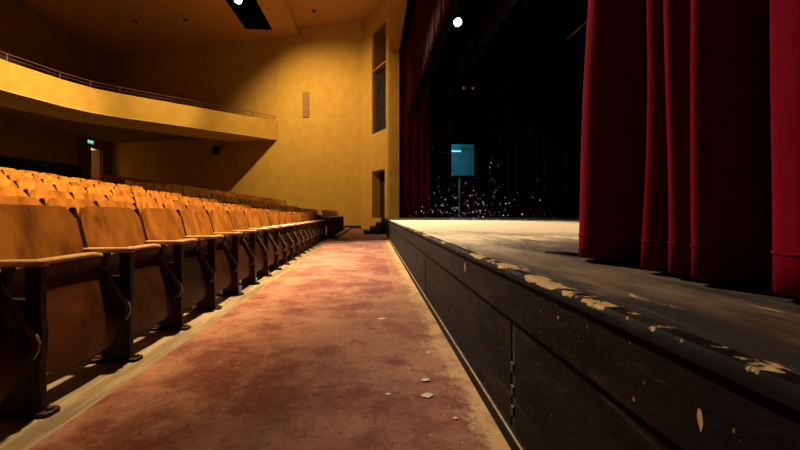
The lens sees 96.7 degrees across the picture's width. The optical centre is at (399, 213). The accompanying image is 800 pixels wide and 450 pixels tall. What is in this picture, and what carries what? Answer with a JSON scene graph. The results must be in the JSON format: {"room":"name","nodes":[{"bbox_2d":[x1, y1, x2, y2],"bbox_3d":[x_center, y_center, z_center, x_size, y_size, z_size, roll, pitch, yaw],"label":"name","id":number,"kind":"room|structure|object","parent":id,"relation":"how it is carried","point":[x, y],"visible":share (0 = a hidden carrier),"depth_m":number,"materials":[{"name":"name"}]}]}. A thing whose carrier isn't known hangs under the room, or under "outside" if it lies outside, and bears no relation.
{"room":"theater auditorium","nodes":[
{"label":"theater auditorium","id":0,"kind":"room"},
{"bbox_2d":[0,155,81,177],"bbox_3d":[-12.534,-1.060,2.688,0.696,1.720,23.040,0,0,-3],"label":"wall","id":1,"kind":"structure","parent":0,"point":[61,169],"depth_m":12.78,"materials":[{"name":"black paint"}]},
{"bbox_2d":[0,0,111,174],"bbox_3d":[-17.318,-4.800,6.921,0.300,11.200,32.400,0,0,-4],"label":"wall","id":2,"kind":"structure","parent":0,"point":[26,33],"depth_m":18.11,"materials":[{"name":"brown paint"}]},
{"bbox_2d":[78,143,103,179],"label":"door","id":3,"kind":"structure","parent":2,"relation":"in","point":[90,160],"depth_m":21.00,"materials":[{"name":"brown wood"}]},
{"bbox_2d":[0,59,277,142],"bbox_3d":[-15.407,-5.365,6.755,11.701,2.270,32.972,0,0,11],"label":"balcony","id":4,"kind":"object","parent":2,"relation":"attached to","point":[25,93],"visible":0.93,"depth_m":16.34,"materials":[{"name":"paint"}]},
{"bbox_2d":[0,51,275,118],"bbox_3d":[-12.306,-5.447,6.239,5.063,0.334,29.794,0,0,10],"label":"guard rail","id":5,"kind":"object","parent":4,"relation":"on","point":[7,54],"visible":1,"depth_m":15.46,"materials":[{"name":"metal"}]},
{"bbox_2d":[21,0,298,55],"bbox_3d":[-11.372,-10.395,8.672,13.020,0.670,35.000,0,0,-4],"label":"ceiling","id":6,"kind":"structure","parent":0,"point":[109,25],"depth_m":18.72,"materials":[{"name":"paint"}]},
{"bbox_2d":[226,0,271,29],"bbox_3d":[-6.734,-10.931,6.538,1.650,1.697,26.050,0,0,-4],"label":"lighting slot","id":7,"kind":"structure","parent":6,"relation":"attached to","point":[249,13],"depth_m":19.39,"materials":[{"name":"black paint"}]},
{"bbox_2d":[0,236,333,449],"bbox_3d":[-9.727,-0.350,8.796,15.921,2.300,33.000,0,0,-4],"label":"floor","id":8,"kind":"structure","parent":0,"point":[80,386],"depth_m":1.77,"materials":[{"name":"wood"}]},
{"bbox_2d":[0,179,16,187],"bbox_3d":[-4.368,0.020,3.931,0.374,0.842,0.558,0,0,-5],"label":"seat","id":9,"kind":"object","parent":8,"relation":"on","point":[3,182],"visible":0.04,"depth_m":4.10,"materials":[{"name":"brown wood"}]},
{"bbox_2d":[0,269,22,400],"bbox_3d":[-1.543,0.378,1.118,0.374,0.842,0.558,0,0,-4],"label":"seat","id":10,"kind":"object","parent":8,"relation":"on","point":[11,360],"visible":1,"depth_m":1.35,"materials":[{"name":"brown wood"}]},
{"bbox_2d":[0,187,27,196],"bbox_3d":[-3.438,0.173,3.165,0.374,0.842,0.558,0,0,-5],"label":"seat","id":11,"kind":"object","parent":8,"relation":"on","point":[5,191],"visible":0.02,"depth_m":3.31,"materials":[{"name":"brown wood"}]},
{"bbox_2d":[0,170,32,177],"bbox_3d":[-6.285,-0.297,5.987,0.374,0.842,0.558,0,0,-5],"label":"seat","id":12,"kind":"object","parent":8,"relation":"on","point":[7,172],"visible":0.05,"depth_m":5.96,"materials":[{"name":"brown wood"}]},
{"bbox_2d":[0,195,42,204],"bbox_3d":[-2.510,0.296,2.398,0.374,0.842,0.558,0,0,-5],"label":"seat","id":13,"kind":"object","parent":8,"relation":"on","point":[15,200],"visible":0.02,"depth_m":2.50,"materials":[{"name":"brown wood"}]},
{"bbox_2d":[6,175,42,182],"bbox_3d":[-5.349,-0.130,5.221,0.374,0.842,0.558,0,0,-5],"label":"seat","id":14,"kind":"object","parent":8,"relation":"on","point":[13,177],"visible":0.06,"depth_m":5.19,"materials":[{"name":"brown wood"}]},
{"bbox_2d":[13,181,55,192],"bbox_3d":[-4.415,0.020,4.455,0.374,0.842,0.558,0,0,-5],"label":"seat","id":15,"kind":"object","parent":8,"relation":"on","point":[22,185],"visible":0.06,"depth_m":4.43,"materials":[{"name":"brown wood"}]},
{"bbox_2d":[31,173,58,179],"bbox_3d":[-6.336,-0.297,6.511,0.374,0.842,0.558,0,0,-6],"label":"seat","id":16,"kind":"object","parent":8,"relation":"on","point":[40,176],"visible":0.07,"depth_m":6.49,"materials":[{"name":"brown wood"}]},
{"bbox_2d":[23,189,72,203],"bbox_3d":[-3.483,0.173,3.689,0.374,0.842,0.558,0,0,-5],"label":"seat","id":17,"kind":"object","parent":8,"relation":"on","point":[36,193],"visible":0.06,"depth_m":3.66,"materials":[{"name":"brown wood"}]},
{"bbox_2d":[40,179,70,186],"bbox_3d":[-5.399,-0.130,5.745,0.374,0.842,0.558,0,0,-5],"label":"seat","id":18,"kind":"object","parent":8,"relation":"on","point":[50,181],"visible":0.05,"depth_m":5.74,"materials":[{"name":"brown wood"}]},
{"bbox_2d":[0,204,118,419],"bbox_3d":[-1.585,0.378,1.643,0.374,0.842,0.558,0,0,-5],"label":"seat","id":19,"kind":"object","parent":8,"relation":"on","point":[54,294],"visible":0.91,"depth_m":1.59,"materials":[{"name":"brown wood"}]},
{"bbox_2d":[39,198,96,214],"bbox_3d":[-2.554,0.296,2.923,0.374,0.842,0.558,0,0,-5],"label":"seat","id":20,"kind":"object","parent":8,"relation":"on","point":[78,203],"visible":0.03,"depth_m":2.92,"materials":[{"name":"brown wood"}]},
{"bbox_2d":[57,177,80,182],"bbox_3d":[-6.388,-0.297,7.035,0.374,0.842,0.558,0,0,-6],"label":"seat","id":21,"kind":"object","parent":8,"relation":"on","point":[71,180],"visible":0.07,"depth_m":7.04,"materials":[{"name":"brown wood"}]},
{"bbox_2d":[53,184,86,194],"bbox_3d":[-4.463,0.020,4.980,0.374,0.842,0.558,0,0,-5],"label":"seat","id":22,"kind":"object","parent":8,"relation":"on","point":[67,188],"visible":0.05,"depth_m":4.98,"materials":[{"name":"brown wood"}]},
{"bbox_2d":[69,182,94,189],"bbox_3d":[-5.449,-0.130,6.270,0.374,0.842,0.558,0,0,-5],"label":"seat","id":23,"kind":"object","parent":8,"relation":"on","point":[83,185],"visible":0.05,"depth_m":6.28,"materials":[{"name":"brown wood"}]},
{"bbox_2d":[69,192,107,203],"bbox_3d":[-3.530,0.173,4.214,0.374,0.842,0.558,0,0,-5],"label":"seat","id":24,"kind":"object","parent":8,"relation":"on","point":[93,197],"visible":0.05,"depth_m":4.23,"materials":[{"name":"brown wood"}]},
{"bbox_2d":[79,179,99,185],"bbox_3d":[-6.440,-0.297,7.559,0.374,0.842,0.558,0,0,-6],"label":"seat","id":25,"kind":"object","parent":8,"relation":"on","point":[82,181],"visible":0.07,"depth_m":7.58,"materials":[{"name":"brown wood"}]},
{"bbox_2d":[84,187,112,195],"bbox_3d":[-4.512,0.020,5.504,0.374,0.842,0.558,0,0,-5],"label":"seat","id":26,"kind":"object","parent":8,"relation":"on","point":[107,192],"visible":0.06,"depth_m":5.52,"materials":[{"name":"brown wood"}]},
{"bbox_2d":[93,184,114,191],"bbox_3d":[-5.500,-0.130,6.794,0.374,0.842,0.558,0,0,-6],"label":"seat","id":27,"kind":"object","parent":8,"relation":"on","point":[96,186],"visible":0.03,"depth_m":6.82,"materials":[{"name":"brown wood"}]},
{"bbox_2d":[98,182,116,186],"bbox_3d":[-6.494,-0.297,8.084,0.374,0.842,0.558,0,0,-6],"label":"seat","id":28,"kind":"object","parent":8,"relation":"on","point":[101,183],"visible":0.07,"depth_m":8.10,"materials":[{"name":"brown wood"}]},
{"bbox_2d":[93,201,135,209],"bbox_3d":[-2.599,0.296,3.448,0.374,0.842,0.558,0,0,-5],"label":"seat","id":29,"kind":"object","parent":8,"relation":"on","point":[101,203],"visible":0.04,"depth_m":3.44,"materials":[{"name":"brown wood"}]},
{"bbox_2d":[104,195,134,202],"bbox_3d":[-3.578,0.173,4.739,0.374,0.842,0.558,0,0,-5],"label":"seat","id":30,"kind":"object","parent":8,"relation":"on","point":[109,197],"visible":0.08,"depth_m":4.75,"materials":[{"name":"brown wood"}]},
{"bbox_2d":[68,206,172,363],"bbox_3d":[-1.628,0.378,2.168,0.374,0.842,0.558,0,0,-5],"label":"seat","id":31,"kind":"object","parent":8,"relation":"on","point":[133,275],"visible":0.91,"depth_m":2.08,"materials":[{"name":"brown wood"}]},
{"bbox_2d":[110,190,133,196],"bbox_3d":[-4.562,0.020,6.029,0.374,0.842,0.558,0,0,-5],"label":"seat","id":32,"kind":"object","parent":8,"relation":"on","point":[115,192],"visible":0.06,"depth_m":6.04,"materials":[{"name":"brown wood"}]},
{"bbox_2d":[113,187,131,191],"bbox_3d":[-5.552,-0.130,7.319,0.374,0.842,0.558,0,0,-6],"label":"seat","id":33,"kind":"object","parent":8,"relation":"on","point":[115,188],"visible":0.02,"depth_m":7.33,"materials":[{"name":"brown wood"}]},
{"bbox_2d":[131,192,150,197],"bbox_3d":[-4.612,0.020,6.553,0.374,0.842,0.558,0,0,-6],"label":"seat","id":34,"kind":"object","parent":8,"relation":"on","point":[135,194],"visible":0.03,"depth_m":6.55,"materials":[{"name":"brown wood"}]},
{"bbox_2d":[132,197,156,204],"bbox_3d":[-3.626,0.173,5.263,0.374,0.842,0.558,0,0,-5],"label":"seat","id":35,"kind":"object","parent":8,"relation":"on","point":[136,199],"visible":0.03,"depth_m":5.26,"materials":[{"name":"brown wood"}]},
{"bbox_2d":[132,202,163,210],"bbox_3d":[-2.645,0.296,3.973,0.374,0.842,0.558,0,0,-5],"label":"seat","id":36,"kind":"object","parent":8,"relation":"on","point":[140,205],"visible":0.02,"depth_m":3.94,"materials":[{"name":"brown wood"}]},
{"bbox_2d":[149,193,166,199],"bbox_3d":[-4.664,0.020,7.078,0.374,0.842,0.558,0,0,-6],"label":"seat","id":37,"kind":"object","parent":8,"relation":"on","point":[161,196],"visible":0.07,"depth_m":7.08,"materials":[{"name":"brown wood"}]},
{"bbox_2d":[154,198,174,204],"bbox_3d":[-3.675,0.173,5.788,0.374,0.842,0.558,0,0,-5],"label":"seat","id":38,"kind":"object","parent":8,"relation":"on","point":[160,201],"visible":0.02,"depth_m":5.78,"materials":[{"name":"brown wood"}]},
{"bbox_2d":[134,208,207,330],"bbox_3d":[-1.671,0.378,2.693,0.374,0.842,0.558,0,0,-5],"label":"seat","id":39,"kind":"object","parent":8,"relation":"on","point":[181,265],"visible":0.86,"depth_m":2.58,"materials":[{"name":"brown wood"}]},
{"bbox_2d":[165,195,179,200],"bbox_3d":[-4.716,0.020,7.602,0.374,0.842,0.558,0,0,-6],"label":"seat","id":40,"kind":"object","parent":8,"relation":"on","point":[172,197],"visible":0.03,"depth_m":7.62,"materials":[{"name":"brown wood"}]},
{"bbox_2d":[162,204,185,209],"bbox_3d":[-2.692,0.296,4.498,0.374,0.842,0.558,0,0,-5],"label":"seat","id":41,"kind":"object","parent":8,"relation":"on","point":[166,206],"visible":0.08,"depth_m":4.50,"materials":[{"name":"brown wood"}]},
{"bbox_2d":[173,200,189,205],"bbox_3d":[-3.725,0.173,6.312,0.374,0.842,0.558,0,0,-5],"label":"seat","id":42,"kind":"object","parent":8,"relation":"on","point":[183,202],"visible":0.02,"depth_m":6.35,"materials":[{"name":"brown wood"}]},
{"bbox_2d":[185,205,204,209],"bbox_3d":[-2.740,0.296,5.022,0.374,0.842,0.558,0,0,-5],"label":"seat","id":43,"kind":"object","parent":8,"relation":"on","point":[186,206],"visible":0.06,"depth_m":5.03,"materials":[{"name":"brown wood"}]},
{"bbox_2d":[188,201,202,205],"bbox_3d":[-3.776,0.173,6.837,0.374,0.842,0.558,0,0,-6],"label":"seat","id":44,"kind":"object","parent":8,"relation":"on","point":[190,202],"visible":0.03,"depth_m":6.86,"materials":[{"name":"brown wood"}]},
{"bbox_2d":[176,209,231,309],"bbox_3d":[-1.716,0.378,3.218,0.374,0.842,0.558,0,0,-5],"label":"seat","id":45,"kind":"object","parent":8,"relation":"on","point":[196,223],"visible":0.9,"depth_m":3.09,"materials":[{"name":"brown wood"}]},
{"bbox_2d":[203,206,218,209],"bbox_3d":[-2.789,0.296,5.547,0.374,0.842,0.558,0,0,-5],"label":"seat","id":46,"kind":"object","parent":8,"relation":"on","point":[204,207],"visible":0.04,"depth_m":5.55,"materials":[{"name":"brown wood"}]},
{"bbox_2d":[205,210,249,295],"bbox_3d":[-1.762,0.378,3.743,0.374,0.842,0.558,0,0,-5],"label":"seat","id":47,"kind":"object","parent":8,"relation":"on","point":[220,220],"visible":0.78,"depth_m":3.55,"materials":[{"name":"brown wood"}]},
{"bbox_2d":[227,210,263,284],"bbox_3d":[-1.808,0.378,4.267,0.374,0.842,0.558,0,0,-5],"label":"seat","id":48,"kind":"object","parent":8,"relation":"on","point":[251,246],"visible":0.75,"depth_m":4.05,"materials":[{"name":"brown wood"}]},
{"bbox_2d":[243,211,274,276],"bbox_3d":[-1.855,0.378,4.792,0.374,0.842,0.558,0,0,-5],"label":"seat","id":49,"kind":"object","parent":8,"relation":"on","point":[252,217],"visible":0.67,"depth_m":4.56,"materials":[{"name":"brown wood"}]},
{"bbox_2d":[256,211,282,269],"bbox_3d":[-1.904,0.378,5.317,0.374,0.842,0.558,0,0,-5],"label":"seat","id":50,"kind":"object","parent":8,"relation":"on","point":[264,219],"visible":0.63,"depth_m":5.08,"materials":[{"name":"brown wood"}]},
{"bbox_2d":[267,211,289,264],"bbox_3d":[-1.953,0.378,5.841,0.374,0.842,0.558,0,0,-5],"label":"seat","id":51,"kind":"object","parent":8,"relation":"on","point":[273,217],"visible":0.7,"depth_m":5.61,"materials":[{"name":"brown wood"}]},
{"bbox_2d":[276,212,296,260],"bbox_3d":[-2.003,0.378,6.366,0.374,0.842,0.558,0,0,-5],"label":"seat","id":52,"kind":"object","parent":8,"relation":"on","point":[290,229],"visible":0.61,"depth_m":6.13,"materials":[{"name":"brown wood"}]},
{"bbox_2d":[283,212,301,256],"bbox_3d":[-2.054,0.378,6.890,0.374,0.842,0.558,0,0,-6],"label":"seat","id":53,"kind":"object","parent":8,"relation":"on","point":[297,237],"visible":0.54,"depth_m":6.65,"materials":[{"name":"brown wood"}]},
{"bbox_2d":[289,212,305,253],"bbox_3d":[-2.105,0.378,7.414,0.374,0.842,0.558,0,0,-6],"label":"seat","id":54,"kind":"object","parent":8,"relation":"on","point":[292,215],"visible":0.52,"depth_m":7.18,"materials":[{"name":"brown wood"}]},
{"bbox_2d":[294,212,309,250],"bbox_3d":[-2.158,0.378,7.939,0.374,0.842,0.558,0,0,-6],"label":"seat","id":55,"kind":"object","parent":8,"relation":"on","point":[297,215],"visible":0.43,"depth_m":7.70,"materials":[{"name":"brown wood"}]},
{"bbox_2d":[298,212,313,248],"bbox_3d":[-2.212,0.378,8.463,0.374,0.842,0.558,0,0,-6],"label":"seat","id":56,"kind":"object","parent":8,"relation":"on","point":[300,213],"visible":0.51,"depth_m":8.23,"materials":[{"name":"brown wood"}]},
{"bbox_2d":[302,212,315,246],"bbox_3d":[-2.266,0.378,8.987,0.374,0.842,0.558,0,0,-6],"label":"seat","id":57,"kind":"object","parent":8,"relation":"on","point":[304,213],"visible":0.4,"depth_m":8.75,"materials":[{"name":"brown wood"}]},
{"bbox_2d":[306,212,318,244],"bbox_3d":[-2.321,0.378,9.511,0.374,0.842,0.558,0,0,-6],"label":"seat","id":58,"kind":"object","parent":8,"relation":"on","point":[307,213],"visible":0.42,"depth_m":9.27,"materials":[{"name":"brown wood"}]},
{"bbox_2d":[309,212,321,242],"bbox_3d":[-2.377,0.378,10.035,0.374,0.842,0.558,0,0,-6],"label":"seat","id":59,"kind":"object","parent":8,"relation":"on","point":[310,213],"visible":0.34,"depth_m":9.80,"materials":[{"name":"brown wood"}]},
{"bbox_2d":[312,213,323,241],"bbox_3d":[-2.434,0.378,10.559,0.374,0.842,0.558,0,0,-6],"label":"seat","id":60,"kind":"object","parent":8,"relation":"on","point":[313,214],"visible":0.44,"depth_m":10.32,"materials":[{"name":"brown wood"}]},
{"bbox_2d":[314,213,326,239],"bbox_3d":[-2.494,0.379,11.108,0.375,0.843,0.608,0,0,-6],"label":"seat","id":61,"kind":"object","parent":8,"relation":"on","point":[316,217],"visible":0.42,"depth_m":11.19,"materials":[{"name":"brown wood"}]},
{"bbox_2d":[112,38,279,198],"bbox_3d":[-12.579,-4.700,21.657,11.712,11.400,0.300,0,0,11],"label":"wall","id":62,"kind":"structure","parent":0,"point":[240,75],"depth_m":21.28,"materials":[{"name":"paint"}]},
{"bbox_2d":[212,146,219,154],"bbox_3d":[-10.838,-3.750,20.966,0.320,0.440,0.290,0,0,10],"label":"wall speaker","id":63,"kind":"object","parent":62,"relation":"attached to","point":[215,149],"visible":1,"depth_m":20.84,"materials":[{"name":"black metal"}]},
{"bbox_2d":[29,228,510,449],"bbox_3d":[-0.776,0.822,9.468,4.128,0.056,33.000,0,0,-4],"label":"floor","id":64,"kind":"structure","parent":0,"point":[307,361],"depth_m":1.70,"materials":[{"name":"carpet"}]},
{"bbox_2d":[364,218,389,233],"bbox_3d":[-0.962,0.490,15.130,1.090,0.606,2.480,0,0,-4],"label":"steps","id":65,"kind":"structure","parent":64,"relation":"on","point":[380,227],"depth_m":13.90,"materials":[{"name":"black paint"}]},
{"bbox_2d":[421,392,433,397],"bbox_3d":[0.118,0.791,1.554,0.043,0.005,0.048,0,0,40],"label":"paper scrap","id":66,"kind":"object","parent":64,"relation":"on","point":[427,394],"visible":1,"depth_m":1.55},
{"bbox_2d":[385,217,799,449],"bbox_3d":[6.642,0.492,7.870,13.533,0.616,27.700,0,0,-4],"label":"stage platform","id":67,"kind":"object","parent":64,"relation":"on","point":[562,352],"visible":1,"depth_m":0.84,"materials":[{"name":"paint"}]},
{"bbox_2d":[429,28,451,216],"bbox_3d":[1.821,-5.020,17.787,1.504,10.360,0.146,0,0,-4],"label":"drape","id":68,"kind":"object","parent":67,"relation":"on","point":[440,81],"visible":0.52,"depth_m":17.80,"materials":[{"name":"black fabric"}]},
{"bbox_2d":[545,251,577,255],"bbox_3d":[0.740,0.175,1.586,0.187,0.018,0.034,0,0,41],"label":"cable","id":69,"kind":"object","parent":67,"relation":"on","point":[552,252],"visible":0.71,"depth_m":1.59,"materials":[{"name":"black rubber"}]},
{"bbox_2d":[280,22,360,225],"bbox_3d":[-4.460,-4.900,20.057,4.766,11.800,0.350,0,0,9],"label":"wall","id":70,"kind":"structure","parent":0,"point":[320,152],"depth_m":19.86,"materials":[{"name":"paint"}]},
{"bbox_2d":[302,92,308,117],"bbox_3d":[-5.298,-6.150,19.996,0.400,1.440,0.065,0,0,9],"label":"air vent","id":71,"kind":"object","parent":70,"relation":"in","point":[305,95],"visible":1,"depth_m":19.97,"materials":[{"name":"paint"}]},
{"bbox_2d":[288,0,378,27],"bbox_3d":[-2.011,-10.655,6.869,5.380,0.250,30.000,0,0,-4],"label":"ceiling","id":72,"kind":"structure","parent":0,"point":[328,12],"depth_m":18.49,"materials":[{"name":"paint"}]},
{"bbox_2d":[326,227,350,237],"bbox_3d":[-5.510,0.292,14.793,6.430,1.015,7.170,0,0,-4],"label":"floor","id":73,"kind":"structure","parent":0,"point":[338,234],"depth_m":13.86,"materials":[{"name":"wood"}]},
{"bbox_2d":[123,180,135,185],"bbox_3d":[-8.412,-0.646,11.244,0.374,0.842,0.558,0,0,-4],"label":"seat","id":74,"kind":"object","parent":73,"relation":"on","point":[126,182],"visible":0.07,"depth_m":11.24,"materials":[{"name":"brown wood"}]},
{"bbox_2d":[134,181,148,189],"bbox_3d":[-8.456,-0.646,11.769,0.374,0.842,0.558,0,0,-4],"label":"seat","id":75,"kind":"object","parent":73,"relation":"on","point":[141,184],"visible":0.13,"depth_m":11.82,"materials":[{"name":"brown wood"}]},
{"bbox_2d":[145,183,154,190],"bbox_3d":[-8.499,-0.646,12.294,0.374,0.842,0.558,0,0,-4],"label":"seat","id":76,"kind":"object","parent":73,"relation":"on","point":[149,186],"visible":0.18,"depth_m":12.23,"materials":[{"name":"brown wood"}]},
{"bbox_2d":[153,184,164,191],"bbox_3d":[-7.526,-0.508,11.321,0.374,0.842,0.558,0,0,-4],"label":"seat","id":77,"kind":"object","parent":73,"relation":"on","point":[160,188],"visible":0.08,"depth_m":11.30,"materials":[{"name":"brown wood"}]},
{"bbox_2d":[164,186,173,192],"bbox_3d":[-7.569,-0.508,11.846,0.374,0.842,0.558,0,0,-4],"label":"seat","id":78,"kind":"object","parent":73,"relation":"on","point":[169,189],"visible":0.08,"depth_m":11.86,"materials":[{"name":"brown wood"}]},
{"bbox_2d":[172,187,183,195],"bbox_3d":[-7.613,-0.508,12.371,0.374,0.842,0.558,0,0,-4],"label":"seat","id":79,"kind":"object","parent":73,"relation":"on","point":[176,189],"visible":0.21,"depth_m":12.39,"materials":[{"name":"brown wood"}]},
{"bbox_2d":[182,189,195,197],"bbox_3d":[-6.669,-0.381,11.395,0.374,0.842,0.558,0,0,-4],"label":"seat","id":80,"kind":"object","parent":73,"relation":"on","point":[187,192],"visible":0.28,"depth_m":11.37,"materials":[{"name":"brown wood"}]},
{"bbox_2d":[191,190,202,197],"bbox_3d":[-6.712,-0.381,11.920,0.374,0.842,0.558,0,0,-4],"label":"seat","id":81,"kind":"object","parent":73,"relation":"on","point":[196,193],"visible":0.34,"depth_m":11.89,"materials":[{"name":"brown wood"}]},
{"bbox_2d":[199,191,209,198],"bbox_3d":[-6.756,-0.381,12.445,0.374,0.842,0.558,0,0,-4],"label":"seat","id":82,"kind":"object","parent":73,"relation":"on","point":[203,194],"visible":0.28,"depth_m":12.45,"materials":[{"name":"brown wood"}]},
{"bbox_2d":[211,194,223,202],"bbox_3d":[-5.812,-0.214,11.470,0.374,0.842,0.558,0,0,-4],"label":"seat","id":83,"kind":"object","parent":73,"relation":"on","point":[214,196],"visible":0.33,"depth_m":11.46,"materials":[{"name":"brown wood"}]},
{"bbox_2d":[218,195,229,203],"bbox_3d":[-5.856,-0.214,11.995,0.374,0.842,0.558,0,0,-4],"label":"seat","id":84,"kind":"object","parent":73,"relation":"on","point":[222,197],"visible":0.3,"depth_m":12.03,"materials":[{"name":"brown wood"}]},
{"bbox_2d":[321,210,332,235],"bbox_3d":[-2.385,0.286,11.767,0.374,0.842,0.558,0,0,-4],"label":"seat","id":85,"kind":"object","parent":73,"relation":"on","point":[328,224],"visible":0.92,"depth_m":11.52,"materials":[{"name":"brown wood"}]},
{"bbox_2d":[361,0,386,228],"bbox_3d":[-1.156,-4.950,18.239,0.500,11.700,3.148,0,0,-29],"label":"wall","id":86,"kind":"structure","parent":0,"point":[373,146],"depth_m":18.50,"materials":[{"name":"paint"}]},
{"bbox_2d":[380,171,384,217],"bbox_3d":[-0.684,-0.980,17.810,0.130,2.360,1.460,0,0,-29],"label":"door","id":87,"kind":"structure","parent":86,"relation":"in","point":[382,174],"depth_m":18.18,"materials":[{"name":"black paint"}]},
{"bbox_2d":[374,22,405,135],"bbox_3d":[-0.540,-6.645,17.850,1.000,5.410,1.730,0,0,-29],"label":"wall","id":88,"kind":"structure","parent":0,"point":[380,34],"depth_m":18.30,"materials":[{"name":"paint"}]},
{"bbox_2d":[373,60,385,73],"bbox_3d":[-0.603,-7.310,17.787,0.930,0.080,1.574,0,0,-29],"label":"niche shelf","id":89,"kind":"object","parent":88,"relation":"attached to","point":[381,67],"visible":0.36,"depth_m":17.76,"materials":[{"name":"paint"}]},
{"bbox_2d":[377,108,385,131],"bbox_3d":[-0.550,-4.622,17.816,0.750,1.115,1.380,0,0,-29],"label":"loudspeaker","id":90,"kind":"object","parent":88,"relation":"in","point":[381,116],"visible":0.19,"depth_m":17.71,"materials":[{"name":"black metal"}]},
{"bbox_2d":[377,88,385,112],"bbox_3d":[-0.550,-5.690,17.816,0.750,0.980,1.380,0,0,-29],"label":"loudspeaker","id":91,"kind":"object","parent":90,"relation":"on","point":[381,96],"visible":0.32,"depth_m":17.71,"materials":[{"name":"black metal"}]},
{"bbox_2d":[377,69,385,92],"bbox_3d":[-0.550,-6.650,17.816,0.750,0.900,1.380,0,0,-29],"label":"loudspeaker","id":92,"kind":"object","parent":91,"relation":"on","point":[381,78],"visible":0.32,"depth_m":17.71,"materials":[{"name":"black metal"}]},
{"bbox_2d":[387,0,398,218],"bbox_3d":[-0.375,-5.000,17.421,0.575,11.600,1.480,0,0,-4],"label":"wall","id":93,"kind":"structure","parent":0,"point":[392,56],"depth_m":16.70,"materials":[{"name":"paint"}]},
{"bbox_2d":[389,0,406,50],"bbox_3d":[0.642,-9.225,4.401,0.500,3.150,24.680,0,0,-4],"label":"wall header","id":94,"kind":"structure","parent":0,"point":[397,8],"depth_m":14.43,"materials":[{"name":"paint"}]},
{"bbox_2d":[407,0,449,116],"bbox_3d":[1.040,-6.275,6.847,0.129,3.850,18.503,0,0,-4],"label":"curtain valance","id":95,"kind":"object","parent":94,"relation":"hanging from","point":[426,17],"visible":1,"depth_m":11.59,"materials":[{"name":"red fabric"}]},
{"bbox_2d":[578,0,799,297],"bbox_3d":[0.929,-3.966,0.682,0.301,8.268,1.640,0,0,-7],"label":"stage curtain","id":96,"kind":"object","parent":94,"relation":"hanging from","point":[690,135],"visible":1,"depth_m":0.92,"materials":[{"name":"red fabric"}]},
{"bbox_2d":[415,0,461,110],"bbox_3d":[1.388,-6.725,6.873,0.137,4.150,18.502,0,0,-4],"label":"curtain","id":97,"kind":"object","parent":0,"point":[446,25],"visible":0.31,"depth_m":10.24,"materials":[{"name":"black fabric"}]},
{"bbox_2d":[399,29,487,216],"bbox_3d":[5.805,-5.200,21.797,13.155,12.000,0.200,0,0,-4],"label":"wall","id":98,"kind":"structure","parent":0,"point":[469,108],"depth_m":21.61,"materials":[{"name":"black paint"}]},
{"bbox_2d":[452,144,473,216],"bbox_3d":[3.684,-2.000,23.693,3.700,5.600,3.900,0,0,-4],"label":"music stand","id":99,"kind":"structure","parent":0,"point":[462,164],"depth_m":25.60,"materials":[{"name":"metal"}]},
{"bbox_2d":[452,146,461,151],"bbox_3d":[3.775,-4.520,24.753,1.000,0.360,0.240,0,0,-4],"label":"ceiling light","id":100,"kind":"object","parent":99,"relation":"attached to","point":[454,148],"visible":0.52,"depth_m":24.65,"materials":[{"name":"paper"}]},
{"bbox_2d":[452,175,473,216],"bbox_3d":[3.782,-1.105,22.126,1.900,2.580,0.100,0,0,-4],"label":"door","id":101,"kind":"structure","parent":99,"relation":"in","point":[466,181],"depth_m":22.11,"materials":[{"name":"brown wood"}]},
{"bbox_2d":[410,140,547,220],"bbox_3d":[2.561,-0.752,9.470,4.521,1.794,6.499,0,0,-4],"label":"airborne sawdust","id":102,"kind":"object","parent":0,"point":[499,140],"visible":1,"depth_m":7.96},
{"bbox_2d":[404,0,587,28],"bbox_3d":[7.076,-11.300,7.251,12.800,0.200,29.400,0,0,-4],"label":"ceiling","id":103,"kind":"structure","parent":0,"point":[556,13],"depth_m":19.86,"materials":[{"name":"black paint"}]},
{"bbox_2d":[566,0,586,39],"bbox_3d":[4.878,-7.939,4.478,0.044,6.522,10.200,0,0,-4],"label":"pipe","id":104,"kind":"object","parent":103,"relation":"hanging from","point":[584,23],"visible":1,"depth_m":9.26,"materials":[{"name":"metal"}]},
{"bbox_3d":[1.689,-8.413,7.147,0.048,5.554,18.000,0,0,-4],"label":"pipe","id":105,"kind":"object","parent":103,"relation":"hanging from","visible":0},
{"bbox_2d":[402,26,428,217],"bbox_3d":[0.687,-4.115,16.001,1.255,8.570,0.209,0,0,-4],"label":"stage curtain","id":106,"kind":"object","parent":105,"relation":"hanging from","point":[415,127],"visible":0.69,"depth_m":15.99,"materials":[{"name":"red fabric"}]},
{"bbox_2d":[454,4,461,26],"bbox_3d":[1.510,-5.279,9.344,0.254,0.722,0.294,0,0,-4],"label":"work light","id":107,"kind":"object","parent":105,"relation":"hanging from","point":[457,21],"visible":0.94,"depth_m":9.32,"materials":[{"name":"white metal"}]},
{"bbox_3d":[-8.398,0.053,15.182,6.862,1.495,3.749,0,0,-4],"label":"floor","id":108,"kind":"structure","parent":0,"visible":0},
{"bbox_2d":[98,174,116,183],"bbox_3d":[-11.121,-1.092,13.512,0.558,0.842,0.374,0,0,-30],"label":"seat","id":109,"kind":"object","parent":108,"relation":"on","point":[105,178],"visible":0.34,"depth_m":13.61,"materials":[{"name":"brown wood"}]},
{"bbox_2d":[116,177,133,183],"bbox_3d":[-10.662,-1.021,13.772,0.558,0.842,0.374,0,0,-30],"label":"seat","id":110,"kind":"object","parent":108,"relation":"on","point":[120,179],"visible":0.36,"depth_m":13.85,"materials":[{"name":"brown wood"}]},
{"bbox_2d":[249,196,261,200],"bbox_3d":[-6.538,-0.387,16.115,0.558,0.842,0.374,0,0,-30],"label":"seat","id":111,"kind":"object","parent":108,"relation":"on","point":[256,198],"visible":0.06,"depth_m":16.27,"materials":[{"name":"brown wood"}]},
{"bbox_2d":[274,200,286,205],"bbox_3d":[-5.600,-0.245,16.647,0.608,0.843,0.375,0,0,-30],"label":"seat","id":112,"kind":"object","parent":108,"relation":"on","point":[277,202],"visible":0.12,"depth_m":16.79,"materials":[{"name":"brown wood"}]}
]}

